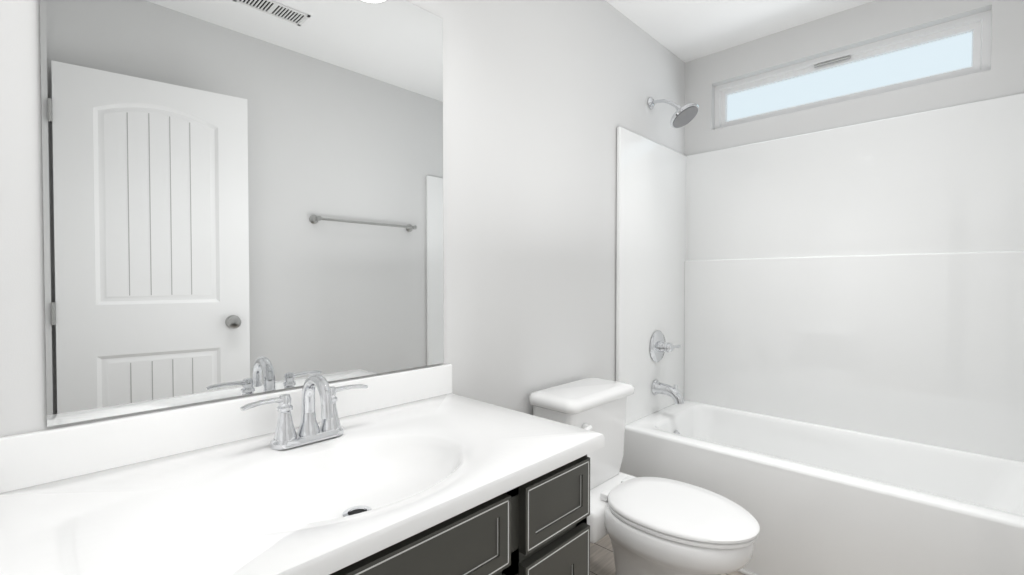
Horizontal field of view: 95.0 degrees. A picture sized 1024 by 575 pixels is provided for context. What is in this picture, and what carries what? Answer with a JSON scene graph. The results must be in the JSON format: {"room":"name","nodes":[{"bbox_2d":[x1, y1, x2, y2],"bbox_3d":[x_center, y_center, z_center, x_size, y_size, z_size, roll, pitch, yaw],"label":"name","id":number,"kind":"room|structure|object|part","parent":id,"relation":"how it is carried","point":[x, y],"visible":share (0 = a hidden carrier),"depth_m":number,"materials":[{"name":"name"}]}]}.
{"room":"bathroom","nodes":[
{"label":"bathroom","id":0,"kind":"room"},
{"bbox_2d":[0,0,684,436],"bbox_3d":[0.013,-0.082,1.818,0.120,2.440,3.004,1,1,44],"label":"wall","id":1,"kind":"structure","parent":0,"point":[544,100],"depth_m":1.71,"materials":[{"name":"white paint"}]},
{"bbox_2d":[0,364,452,498],"bbox_3d":[-0.543,0.297,1.142,0.020,0.094,1.004,1,1,44],"label":"backsplash","id":2,"kind":"structure","parent":1,"relation":"attached to","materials":[{"name":"white stone"}]},
{"bbox_2d":[40,0,443,426],"bbox_3d":[-0.528,-0.295,1.158,0.006,1.080,0.893,1,1,44],"label":"mirror","id":3,"kind":"object","parent":1,"relation":"attached to","point":[242,197],"visible":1,"depth_m":1.06,"materials":[{"name":"clear glass"}]},
{"bbox_2d":[590,534,744,574],"bbox_3d":[0.607,1.173,1.271,1.764,0.050,3.004,1,1,44],"label":"floor","id":4,"kind":"structure","parent":0,"point":[602,561],"depth_m":1.96,"materials":[{"name":"beige tile"}]},
{"bbox_2d":[0,364,604,574],"bbox_3d":[-0.340,0.672,0.953,0.584,0.964,1.004,1,1,44],"label":"bathroom vanity","id":5,"kind":"object","parent":4,"relation":"on","point":[422,471],"visible":1,"depth_m":0.89,"materials":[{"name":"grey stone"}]},
{"bbox_2d":[239,373,367,449],"bbox_3d":[-0.431,0.266,1.032,0.133,0.155,0.280,1,1,44],"label":"faucet","id":6,"kind":"object","parent":5,"relation":"on","point":[330,434],"depth_m":1.04,"materials":[{"name":"silver metal"}]},
{"bbox_3d":[-0.126,0.797,0.796,0.020,0.469,0.336,1,1,44],"label":"door","id":7,"kind":"part","parent":5,"relation":"part of","materials":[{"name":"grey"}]},
{"bbox_3d":[0.098,0.793,1.029,0.020,0.469,0.224,1,1,44],"label":"door","id":8,"kind":"part","parent":5,"relation":"part of","materials":[{"name":"grey wood"}]},
{"bbox_3d":[0.098,0.466,1.023,0.020,0.135,0.224,1,1,44],"label":"drawer","id":9,"kind":"part","parent":5,"relation":"part of","materials":[{"name":"grey wood"}]},
{"bbox_2d":[529,377,759,574],"bbox_3d":[0.465,0.767,1.653,0.740,0.749,0.440,1,1,44],"label":"toilet","id":10,"kind":"object","parent":4,"relation":"on","point":[655,526],"visible":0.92,"depth_m":1.57,"materials":[{"name":"white ceramic"}]},
{"bbox_3d":[0.280,0.412,1.825,0.228,0.046,0.440,1,1,44],"label":"lid","id":11,"kind":"part","parent":10,"relation":"part of","materials":[{"name":"white ceramic"}]},
{"bbox_3d":[0.547,0.950,1.578,0.479,0.385,0.374,1,1,44],"label":"bowl","id":12,"kind":"part","parent":10,"relation":"part of","materials":[{"name":"white ceramic"}]},
{"bbox_3d":[0.560,0.749,1.562,0.469,0.016,0.368,1,1,44],"label":"seat","id":13,"kind":"part","parent":10,"relation":"part of","materials":[{"name":"white plastic"}]},
{"bbox_2d":[616,93,1023,574],"bbox_3d":[1.300,0.078,1.975,1.520,2.125,0.756,1,1,44],"label":"tub","id":14,"kind":"object","parent":4,"relation":"on","point":[820,351],"visible":0.96,"depth_m":2.11,"materials":[{"name":"white plastic"}]},
{"bbox_3d":[0.776,0.312,2.484,0.018,0.168,0.168,1,1,44],"label":"valve plate","id":15,"kind":"part","parent":14,"relation":"part of","materials":[{"name":"silver metal"}]},
{"bbox_3d":[0.780,-0.934,2.402,0.154,0.073,0.017,1,1,44],"label":"shower arm","id":16,"kind":"part","parent":14,"relation":"part of"},
{"bbox_3d":[0.812,0.545,2.425,0.158,0.102,0.068,1,1,44],"label":"spout","id":17,"kind":"part","parent":14,"relation":"part of","materials":[{"name":"silver metal"}]},
{"bbox_3d":[0.854,0.313,2.481,0.031,0.023,0.108,1,1,44],"label":"valve handle","id":18,"kind":"part","parent":14,"relation":"part of","materials":[{"name":"silver metal"}]},
{"bbox_2d":[605,0,874,61],"bbox_3d":[0.607,-1.317,1.227,1.764,0.050,3.004,1,1,44],"label":"ceiling","id":19,"kind":"structure","parent":0,"point":[686,30],"depth_m":2.29,"materials":[{"name":"white paint"}]},
{"bbox_2d":[684,0,1023,155],"bbox_3d":[1.605,-0.090,2.289,1.524,2.440,0.120,1,1,44],"label":"wall","id":20,"kind":"structure","parent":0,"point":[866,23],"depth_m":2.20,"materials":[{"name":"white paint"}]},
{"bbox_2d":[715,9,991,128],"bbox_3d":[1.584,-1.013,2.328,1.107,0.260,0.070,1,1,44],"label":"window","id":21,"kind":"structure","parent":20,"relation":"in","point":[950,49],"depth_m":2.23,"materials":[{"name":"clear glass"}]},
{"bbox_2d":[814,56,850,67],"bbox_3d":[1.570,-1.107,2.304,0.150,0.010,0.010,1,1,44],"label":"window latch","id":22,"kind":"object","parent":21,"relation":"attached to","point":[833,61],"depth_m":2.30,"materials":[{"name":"silver metal"}]}
]}

